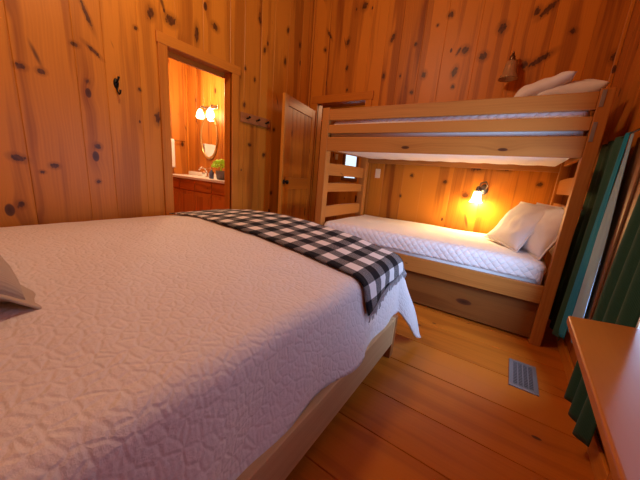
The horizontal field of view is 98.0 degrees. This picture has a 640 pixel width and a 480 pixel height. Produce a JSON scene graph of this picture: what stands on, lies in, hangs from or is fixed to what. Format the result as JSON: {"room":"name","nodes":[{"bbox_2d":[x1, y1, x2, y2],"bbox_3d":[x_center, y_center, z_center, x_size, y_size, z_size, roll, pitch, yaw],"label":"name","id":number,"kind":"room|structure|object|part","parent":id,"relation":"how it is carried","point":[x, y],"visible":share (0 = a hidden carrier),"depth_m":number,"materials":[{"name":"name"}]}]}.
{"room":"cabin bedroom","nodes":[
{"label":"cabin bedroom","id":0,"kind":"room"},
{"bbox_2d":[0,0,313,226],"bbox_3d":[-1.508,-1.625,2.400,0.022,4.100,4.680,13,16,32],"label":"wall","id":1,"kind":"structure","parent":0,"point":[73,148],"depth_m":2.29,"materials":[{"name":"brown wood"}]},
{"bbox_2d":[113,76,121,94],"bbox_3d":[-1.638,-1.252,2.256,0.065,0.138,0.040,13,16,32],"label":"wall hook","id":2,"kind":"object","parent":1,"relation":"attached to","point":[115,81],"visible":1,"depth_m":2.26,"materials":[{"name":"black metal"}]},
{"bbox_2d":[240,112,269,128],"bbox_3d":[-0.778,-1.491,3.474,0.080,0.110,0.490,13,16,32],"label":"coat rack","id":3,"kind":"object","parent":1,"relation":"attached to","point":[244,117],"visible":1,"depth_m":3.45,"materials":[{"name":"brown wood"}]},
{"bbox_2d":[168,57,187,173],"bbox_3d":[-3.139,-1.760,4.350,0.022,3.200,2.250,13,16,32],"label":"wall","id":4,"kind":"structure","parent":0,"point":[176,69],"depth_m":5.02,"materials":[{"name":"brown wood"}]},
{"bbox_3d":[-2.664,-1.793,4.974,0.077,0.018,0.490,13,16,32],"label":"towel bar","id":5,"kind":"object","parent":4,"relation":"attached to","visible":0},
{"bbox_2d":[171,139,174,166],"bbox_3d":[-2.711,-1.551,4.933,0.044,0.491,0.261,13,16,32],"label":"hand towel","id":6,"kind":"object","parent":5,"relation":"hanging from","point":[172,140],"visible":0.27,"depth_m":5.00,"materials":[{"name":"white fabric"}]},
{"bbox_2d":[187,65,223,173],"bbox_3d":[-1.553,-1.703,4.657,2.280,3.200,0.022,13,16,32],"label":"wall","id":7,"kind":"structure","parent":0,"point":[204,88],"depth_m":4.89,"materials":[{"name":"brown wood"}]},
{"bbox_2d":[184,64,189,173],"bbox_3d":[-2.492,-1.919,5.237,0.029,3.200,0.029,13,16,32],"label":"trim","id":8,"kind":"structure","parent":7,"relation":"attached to","point":[185,65],"depth_m":5.14,"materials":[{"name":"brown wood"}]},
{"bbox_2d":[173,171,223,214],"bbox_3d":[-1.797,-0.640,4.698,2.249,0.920,0.499,13,16,32],"label":"vanity","id":9,"kind":"object","parent":7,"relation":"attached to","point":[192,191],"visible":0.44,"depth_m":4.57,"materials":[{"name":"brown wood"}]},
{"bbox_3d":[-2.647,-0.635,5.002,0.330,0.475,0.005,13,16,32],"label":"door panel","id":10,"kind":"part","parent":9,"relation":"part of","materials":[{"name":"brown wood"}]},
{"bbox_3d":[-2.608,-1.020,4.921,0.450,0.155,0.020,13,16,32],"label":"drawer","id":11,"kind":"part","parent":9,"relation":"part of","materials":[{"name":"brown wood"}]},
{"bbox_3d":[-2.640,-0.637,5.012,0.450,0.595,0.020,13,16,32],"label":"door","id":12,"kind":"part","parent":9,"relation":"part of","materials":[{"name":"brown wood"}]},
{"bbox_3d":[-2.230,-0.930,4.675,0.430,0.155,0.020,13,16,32],"label":"drawer","id":13,"kind":"part","parent":9,"relation":"part of","materials":[{"name":"brown wood"}]},
{"bbox_3d":[-2.269,-0.545,4.756,0.310,0.475,0.005,13,16,32],"label":"door panel","id":14,"kind":"part","parent":9,"relation":"part of","materials":[{"name":"brown wood"}]},
{"bbox_3d":[-2.261,-0.547,4.766,0.430,0.595,0.020,13,16,32],"label":"door","id":15,"kind":"part","parent":9,"relation":"part of","materials":[{"name":"brown wood"}]},
{"bbox_2d":[173,174,223,183],"bbox_3d":[-1.767,-0.999,4.612,2.249,0.042,0.499,13,16,32],"label":"countertop","id":16,"kind":"structure","parent":9,"relation":"on","point":[187,176],"depth_m":4.53,"materials":[{"name":"white"}]},
{"bbox_2d":[198,167,208,176],"bbox_3d":[-1.992,-1.166,4.777,0.280,0.169,0.198,13,16,32],"label":"faucet","id":17,"kind":"object","parent":16,"relation":"on","point":[203,173],"visible":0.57,"depth_m":4.83,"materials":[{"name":"silver metal"}]},
{"bbox_2d":[209,167,213,178],"bbox_3d":[-1.737,-1.074,4.455,0.072,0.179,0.071,13,16,32],"label":"soap bottle","id":18,"kind":"object","parent":16,"relation":"on","point":[211,173],"visible":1,"depth_m":4.44,"materials":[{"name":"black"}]},
{"bbox_2d":[211,159,223,179],"bbox_3d":[-1.549,-1.111,4.368,0.295,0.321,0.273,8,14,14],"label":"potted plant","id":19,"kind":"object","parent":16,"relation":"on","point":[219,174],"visible":0.82,"depth_m":4.32,"materials":[{"name":"green plant"}]},
{"bbox_3d":[-1.560,-1.021,4.391,0.170,0.134,0.170,13,16,32],"label":"pot","id":20,"kind":"part","parent":19,"relation":"part of","materials":[{"name":"grey ceramic"}]},
{"bbox_3d":[-1.899,-0.458,4.515,0.310,0.475,0.005,13,16,32],"label":"door panel","id":21,"kind":"part","parent":9,"relation":"part of","materials":[{"name":"brown wood"}]},
{"bbox_3d":[-1.860,-0.842,4.434,0.430,0.155,0.020,13,16,32],"label":"drawer","id":22,"kind":"part","parent":9,"relation":"part of","materials":[{"name":"brown wood"}]},
{"bbox_3d":[-1.891,-0.459,4.526,0.430,0.595,0.020,13,16,32],"label":"door","id":23,"kind":"part","parent":9,"relation":"part of","materials":[{"name":"brown wood"}]},
{"bbox_3d":[-1.498,-0.756,4.199,0.410,0.155,0.020,13,16,32],"label":"drawer","id":24,"kind":"part","parent":9,"relation":"part of","materials":[{"name":"brown wood"}]},
{"bbox_3d":[-1.530,-0.373,4.290,0.410,0.595,0.020,13,16,32],"label":"door","id":25,"kind":"part","parent":9,"relation":"part of","materials":[{"name":"brown wood"}]},
{"bbox_3d":[-1.537,-0.372,4.280,0.290,0.475,0.005,13,16,32],"label":"door panel","id":26,"kind":"part","parent":9,"relation":"part of","materials":[{"name":"brown wood"}]},
{"bbox_2d":[189,171,215,177],"bbox_3d":[-1.628,-1.088,4.794,2.249,0.068,0.020,13,16,32],"label":"backsplash","id":27,"kind":"structure","parent":7,"relation":"attached to","point":[190,172],"depth_m":5.21,"materials":[{"name":"white"}]},
{"bbox_2d":[196,104,218,118],"bbox_3d":[-1.916,-2.166,4.697,0.420,0.220,0.184,13,16,32],"label":"vanity light","id":28,"kind":"object","parent":7,"relation":"attached to","point":[210,114],"visible":1,"depth_m":4.70,"materials":[{"name":"white glass"}]},
{"bbox_3d":[-2.049,-2.155,4.758,0.130,0.150,0.130,13,16,32],"label":"lamp shade","id":29,"kind":"part","parent":28,"relation":"part of","materials":[{"name":"beige glass"}]},
{"bbox_3d":[-1.819,-2.100,4.609,0.130,0.150,0.130,13,16,32],"label":"lamp shade","id":30,"kind":"part","parent":28,"relation":"part of","materials":[{"name":"beige glass"}]},
{"bbox_2d":[200,115,217,159],"bbox_3d":[-1.952,-1.806,4.886,0.497,0.756,0.024,13,16,32],"label":"mirror","id":31,"kind":"object","parent":7,"relation":"attached to","point":[209,130],"visible":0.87,"depth_m":4.88,"materials":[{"name":"clear glass"}]},
{"bbox_2d":[314,105,364,222],"bbox_3d":[1.049,-1.484,5.932,4.000,2.600,0.022,13,16,32],"label":"wall","id":32,"kind":"structure","parent":0,"point":[333,198],"depth_m":6.39,"materials":[{"name":"brown wood"}]},
{"bbox_2d":[341,154,358,180],"bbox_3d":[0.688,-1.707,6.138,0.400,0.780,0.075,13,16,32],"label":"window","id":33,"kind":"structure","parent":32,"relation":"in","point":[350,160],"depth_m":6.17,"materials":[{"name":"clear glass"}]},
{"bbox_3d":[0.535,-1.737,6.210,0.060,0.780,0.029,13,16,32],"label":"casing","id":34,"kind":"part","parent":33,"relation":"part of","materials":[{"name":"brown wood"}]},
{"bbox_3d":[0.646,-1.354,6.202,0.280,0.060,0.029,13,16,32],"label":"casing","id":35,"kind":"part","parent":33,"relation":"part of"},
{"bbox_3d":[0.708,-1.712,6.166,0.300,0.680,0.005,13,16,32],"label":"pane","id":36,"kind":"part","parent":33,"relation":"part of","materials":[{"name":"clear glass"}]},
{"bbox_3d":[0.815,-1.670,6.028,0.060,0.780,0.029,13,16,32],"label":"casing","id":37,"kind":"part","parent":33,"relation":"part of","materials":[{"name":"wood"}]},
{"bbox_2d":[322,103,364,107],"bbox_3d":[0.616,-2.618,4.852,4.000,0.030,1.947,13,16,32],"label":"ceiling","id":38,"kind":"structure","parent":0,"point":[352,104],"depth_m":5.92,"materials":[{"name":"brown wood"}]},
{"bbox_2d":[285,221,594,479],"bbox_3d":[-0.848,0.233,3.830,6.600,0.060,7.200,13,16,32],"label":"floor","id":39,"kind":"structure","parent":0,"point":[443,405],"depth_m":1.42,"materials":[{"name":"brown wood"}]},
{"bbox_2d":[236,314,397,479],"bbox_3d":[-0.986,0.157,1.487,2.250,1.150,2.180,13,16,32],"label":"bed","id":40,"kind":"object","parent":39,"relation":"on","point":[276,463],"visible":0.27,"depth_m":1.07,"materials":[{"name":"brown wood"}]},
{"bbox_2d":[0,214,420,479],"bbox_3d":[-0.843,0.308,1.643,2.343,0.725,2.310,13,16,32],"label":"quilt","id":41,"kind":"object","parent":40,"relation":"on","point":[166,347],"visible":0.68,"depth_m":0.83,"materials":[{"name":"white fabric"}]},
{"bbox_2d":[0,255,41,309],"bbox_3d":[-1.214,0.015,0.773,0.761,0.348,0.466,12,15,29],"label":"bed pillow","id":42,"kind":"object","parent":41,"relation":"on","point":[11,290],"visible":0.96,"depth_m":0.79,"materials":[{"name":"white fabric"}]},
{"bbox_2d":[169,209,406,322],"bbox_3d":[-0.441,-0.011,2.191,2.177,0.335,0.705,13,16,32],"label":"throw blanket","id":43,"kind":"object","parent":41,"relation":"on","point":[377,268],"visible":1,"depth_m":1.76,"materials":[{"name":"fabric"}]},
{"bbox_3d":[0.449,0.631,1.855,0.090,0.290,0.060,13,16,32],"label":"leg","id":44,"kind":"part","parent":40,"relation":"part of","materials":[{"name":"brown wood"}]},
{"bbox_3d":[-0.457,0.367,2.377,2.250,0.185,0.035,13,16,32],"label":"foot rail","id":45,"kind":"part","parent":40,"relation":"part of","materials":[{"name":"brown wood"}]},
{"bbox_2d":[314,87,616,346],"bbox_3d":[1.158,-0.352,2.933,2.180,1.810,1.084,13,16,32],"label":"bunk bed","id":46,"kind":"object","parent":39,"relation":"on","point":[522,306],"visible":0.71,"depth_m":2.28,"materials":[{"name":"brown wood"}]},
{"bbox_3d":[0.019,-0.483,3.092,0.085,1.810,0.090,13,16,32],"label":"post","id":47,"kind":"part","parent":46,"relation":"part of","materials":[{"name":"brown wood"}]},
{"bbox_3d":[0.577,-0.629,3.897,0.085,1.810,0.090,13,16,32],"label":"post","id":48,"kind":"part","parent":46,"relation":"part of","materials":[{"name":"brown wood"}]},
{"bbox_2d":[324,215,546,282],"bbox_3d":[1.129,-0.019,3.003,2.017,0.176,1.007,13,16,32],"label":"mattress","id":49,"kind":"object","parent":46,"relation":"on","point":[474,249],"visible":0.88,"depth_m":2.58,"materials":[{"name":"white fabric"}]},
{"bbox_2d":[484,201,562,252],"bbox_3d":[1.796,-0.137,2.518,0.280,0.400,0.593,6,13,6],"label":"pillow","id":50,"kind":"object","parent":49,"relation":"on","point":[514,229],"visible":0.87,"depth_m":2.41,"materials":[{"name":"white fabric"}]},
{"bbox_2d":[520,203,582,260],"bbox_3d":[1.839,-0.093,2.339,0.232,0.414,0.591,7,14,10],"label":"pillow","id":51,"kind":"object","parent":49,"relation":"on","point":[544,237],"visible":0.51,"depth_m":2.16,"materials":[{"name":"white fabric"}]},
{"bbox_3d":[0.915,-0.809,2.380,2.023,0.138,0.035,13,16,32],"label":"rail","id":52,"kind":"part","parent":46,"relation":"part of","materials":[{"name":"brown wood"}]},
{"bbox_3d":[1.210,-0.947,2.788,1.988,0.260,0.985,13,16,32],"label":"mattress","id":53,"kind":"part","parent":46,"relation":"part of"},
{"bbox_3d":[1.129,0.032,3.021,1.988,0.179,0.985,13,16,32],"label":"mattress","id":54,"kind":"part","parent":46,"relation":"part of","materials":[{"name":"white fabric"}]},
{"bbox_3d":[0.927,-0.951,2.346,2.023,0.085,0.035,13,16,32],"label":"guard rail","id":55,"kind":"part","parent":46,"relation":"part of","materials":[{"name":"brown wood"}]},
{"bbox_2d":[333,111,589,124],"bbox_3d":[1.215,-1.066,2.753,2.017,0.165,1.007,13,16,32],"label":"quilt","id":56,"kind":"object","parent":46,"relation":"on","point":[577,113],"visible":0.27,"depth_m":2.15,"materials":[{"name":"white fabric"}]},
{"bbox_2d":[514,71,576,96],"bbox_3d":[1.792,-1.177,2.284,0.350,0.254,0.600,12,15,30],"label":"pillow","id":57,"kind":"object","parent":56,"relation":"on","point":[533,89],"visible":0.45,"depth_m":2.04,"materials":[{"name":"white fabric"}]},
{"bbox_2d":[538,79,609,94],"bbox_3d":[1.937,-1.107,2.221,0.416,0.251,0.632,13,16,32],"label":"pillow","id":58,"kind":"object","parent":56,"relation":"on","point":[587,85],"visible":0.28,"depth_m":1.96,"materials":[{"name":"white fabric"}]},
{"bbox_3d":[1.498,-0.929,3.232,2.023,0.155,0.035,13,16,32],"label":"rail","id":59,"kind":"part","parent":46,"relation":"part of","materials":[{"name":"brown wood"}]},
{"bbox_3d":[0.938,-1.083,2.315,2.023,0.109,0.035,13,16,32],"label":"guard rail","id":60,"kind":"part","parent":46,"relation":"part of","materials":[{"name":"brown wood"}]},
{"bbox_3d":[0.831,0.214,2.624,2.023,0.139,0.035,13,16,32],"label":"rail","id":61,"kind":"part","parent":46,"relation":"part of","materials":[{"name":"brown wood"}]},
{"bbox_3d":[0.841,0.427,2.717,2.023,0.310,0.018,13,16,32],"label":"underbed panel","id":62,"kind":"part","parent":46,"relation":"part of","materials":[{"name":"brown wood"}]},
{"bbox_3d":[2.305,-0.219,2.773,0.072,1.810,0.090,13,16,32],"label":"post","id":63,"kind":"part","parent":46,"relation":"part of","materials":[{"name":"brown wood"}]},
{"bbox_3d":[1.747,-0.073,1.968,0.072,1.810,0.090,13,16,32],"label":"post","id":64,"kind":"part","parent":46,"relation":"part of","materials":[{"name":"brown wood"}]},
{"bbox_2d":[508,358,538,396],"bbox_3d":[1.294,0.865,1.776,0.150,0.008,0.320,13,16,32],"label":"floor vent","id":65,"kind":"object","parent":39,"relation":"in","point":[522,376],"visible":1,"depth_m":1.76,"materials":[{"name":"grey metal"}]},
{"bbox_2d":[513,362,533,390],"bbox_3d":[1.294,0.864,1.776,0.102,0.004,0.272,13,16,32],"label":"grille","id":66,"kind":"object","parent":65,"relation":"attached to","point":[523,374],"depth_m":1.77,"materials":[{"name":"grey metal"}]},
{"bbox_2d":[566,316,639,479],"bbox_3d":[0.620,0.718,0.556,0.305,0.750,1.190,13,16,32],"label":"desk","id":67,"kind":"object","parent":39,"relation":"on","point":[608,354],"visible":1,"depth_m":0.62,"materials":[{"name":"brown wood"}]},
{"bbox_3d":[0.993,0.714,0.899,0.040,0.659,0.040,13,16,32],"label":"leg","id":68,"kind":"part","parent":67,"relation":"part of","materials":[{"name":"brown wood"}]},
{"bbox_2d":[310,0,630,272],"bbox_3d":[1.209,-1.641,3.405,3.365,4.100,0.022,13,16,32],"label":"wall","id":69,"kind":"structure","parent":0,"point":[401,51],"depth_m":3.19,"materials":[{"name":"brown wood"}]},
{"bbox_2d":[277,93,315,219],"bbox_3d":[-0.301,-0.843,3.948,0.106,2.035,0.935,10,14,20],"label":"door","id":70,"kind":"structure","parent":69,"relation":"in","point":[298,119],"depth_m":3.80,"materials":[{"name":"brown wood"}]},
{"bbox_3d":[-0.338,-0.805,3.964,0.038,0.150,0.722,10,14,20],"label":"rail","id":71,"kind":"part","parent":70,"relation":"part of","materials":[{"name":"brown wood"}]},
{"bbox_3d":[-0.331,-0.885,3.945,0.020,1.715,0.720,10,14,20],"label":"panel","id":72,"kind":"part","parent":70,"relation":"part of","materials":[{"name":"brown wood"}]},
{"bbox_3d":[-0.258,-1.775,3.733,0.038,0.120,0.722,10,14,20],"label":"rail","id":73,"kind":"part","parent":70,"relation":"part of","materials":[{"name":"brown wood"}]},
{"bbox_2d":[308,0,316,106],"bbox_3d":[-0.177,-1.963,4.276,0.027,4.100,0.029,13,16,32],"label":"trim","id":74,"kind":"structure","parent":69,"relation":"attached to","point":[315,1],"depth_m":4.07,"materials":[{"name":"brown wood"}]},
{"bbox_2d":[375,169,380,177],"bbox_3d":[0.790,-0.911,3.808,0.072,0.120,0.010,13,16,32],"label":"outlet plate","id":75,"kind":"object","parent":69,"relation":"attached to","point":[377,173],"visible":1,"depth_m":3.80,"materials":[{"name":"beige plastic"}]},
{"bbox_2d":[469,181,488,202],"bbox_3d":[1.767,-0.536,3.087,0.156,0.236,0.190,13,16,32],"label":"wall sconce","id":76,"kind":"object","parent":69,"relation":"attached to","point":[480,190],"visible":1,"depth_m":3.06,"materials":[{"name":"white glass"}]},
{"bbox_3d":[1.736,-0.478,3.083,0.132,0.122,0.132,13,16,32],"label":"lamp shade","id":77,"kind":"part","parent":76,"relation":"part of","materials":[{"name":"beige glass"}]},
{"bbox_3d":[1.808,-0.597,3.065,0.140,0.101,0.053,-2,15,-26],"label":"arm","id":78,"kind":"part","parent":76,"relation":"part of","materials":[{"name":"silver metal"}]},
{"bbox_2d":[498,51,518,81],"bbox_3d":[1.895,-1.727,2.759,0.178,0.254,0.229,13,16,32],"label":"wall sconce","id":79,"kind":"object","parent":69,"relation":"attached to","point":[509,74],"visible":1,"depth_m":2.71,"materials":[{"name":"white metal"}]},
{"bbox_2d":[606,0,635,87],"bbox_3d":[2.565,-1.311,2.492,0.027,4.100,0.029,13,16,32],"label":"trim","id":80,"kind":"structure","parent":69,"relation":"attached to","point":[632,4],"depth_m":2.39,"materials":[{"name":"brown wood"}]},
{"bbox_2d":[564,0,639,470],"bbox_3d":[1.276,-0.964,0.589,0.022,4.100,4.680,13,16,32],"label":"wall","id":81,"kind":"structure","parent":0,"point":[624,116],"depth_m":2.03,"materials":[{"name":"brown wood"}]},
{"bbox_2d":[550,320,609,479],"bbox_3d":[1.094,0.973,1.053,0.015,0.100,4.639,13,16,32],"label":"baseboard","id":82,"kind":"structure","parent":81,"relation":"attached to","point":[598,462],"depth_m":1.24,"materials":[{"name":"brown wood"}]},
{"bbox_2d":[584,137,639,328],"bbox_3d":[1.504,0.035,1.258,0.170,1.070,0.870,13,16,32],"label":"window","id":83,"kind":"structure","parent":81,"relation":"in","point":[630,189],"depth_m":1.50,"materials":[{"name":"clear glass"}]},
{"bbox_2d":[564,194,639,446],"bbox_3d":[1.296,0.179,1.194,0.050,1.423,0.441,13,16,32],"label":"curtain","id":84,"kind":"object","parent":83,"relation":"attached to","point":[619,301],"visible":0.58,"depth_m":1.20,"materials":[{"name":"green fabric"}]},
{"bbox_2d":[605,128,639,145],"bbox_3d":[1.520,-0.525,1.213,0.072,0.015,1.880,13,16,32],"label":"curtain rod","id":85,"kind":"object","parent":81,"relation":"attached to","point":[638,129],"visible":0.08,"depth_m":1.50,"materials":[{"name":"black metal"}]},
{"bbox_2d":[549,132,629,340],"bbox_3d":[1.813,0.036,1.930,0.038,1.383,0.631,13,16,32],"label":"curtain","id":86,"kind":"object","parent":85,"relation":"hanging from","point":[610,157],"visible":0.98,"depth_m":1.85,"materials":[{"name":"green fabric"}]},
{"bbox_2d":[567,133,633,343],"bbox_3d":[1.588,0.022,1.575,0.012,1.198,0.275,13,16,32],"label":"sheer curtain","id":87,"kind":"object","parent":85,"relation":"hanging from","point":[584,295],"visible":0.91,"depth_m":1.57,"materials":[{"name":"white fabric"}]},
{"bbox_3d":[-0.901,-0.921,3.786,0.030,2.190,0.890,13,16,32],"label":"wall","id":88,"kind":"structure","parent":0,"visible":0},
{"bbox_2d":[155,30,240,214],"bbox_3d":[-1.319,-0.817,3.086,0.181,2.245,0.920,13,16,32],"label":"trim","id":89,"kind":"structure","parent":88,"relation":"attached to","point":[171,47],"depth_m":2.83,"materials":[{"name":"brown wood"}]},
{"bbox_3d":[-1.490,-0.701,2.724,0.021,2.160,0.085,13,16,32],"label":"casing","id":90,"kind":"part","parent":89,"relation":"part of","materials":[{"name":"brown wood"}]},
{"bbox_3d":[-1.036,-0.819,3.378,0.021,2.160,0.095,13,16,32],"label":"casing","id":91,"kind":"part","parent":89,"relation":"part of","materials":[{"name":"brown wood"}]},
{"bbox_3d":[-0.841,-1.416,4.996,1.920,2.600,0.030,13,16,32],"label":"wall","id":92,"kind":"structure","parent":0,"visible":0},
{"bbox_2d":[308,91,373,221],"bbox_3d":[0.244,-0.975,4.246,1.000,2.265,0.156,13,16,32],"label":"trim","id":93,"kind":"structure","parent":92,"relation":"attached to","point":[318,102],"depth_m":4.19,"materials":[{"name":"brown wood"}]},
{"bbox_3d":[-0.157,-1.000,4.441,0.090,2.160,0.021,13,16,32],"label":"casing","id":94,"kind":"part","parent":93,"relation":"part of","materials":[{"name":"brown wood"}]},
{"bbox_3d":[0.566,-0.829,3.971,0.090,2.160,0.021,13,16,32],"label":"casing","id":95,"kind":"part","parent":93,"relation":"part of","materials":[{"name":"brown wood"}]}
]}

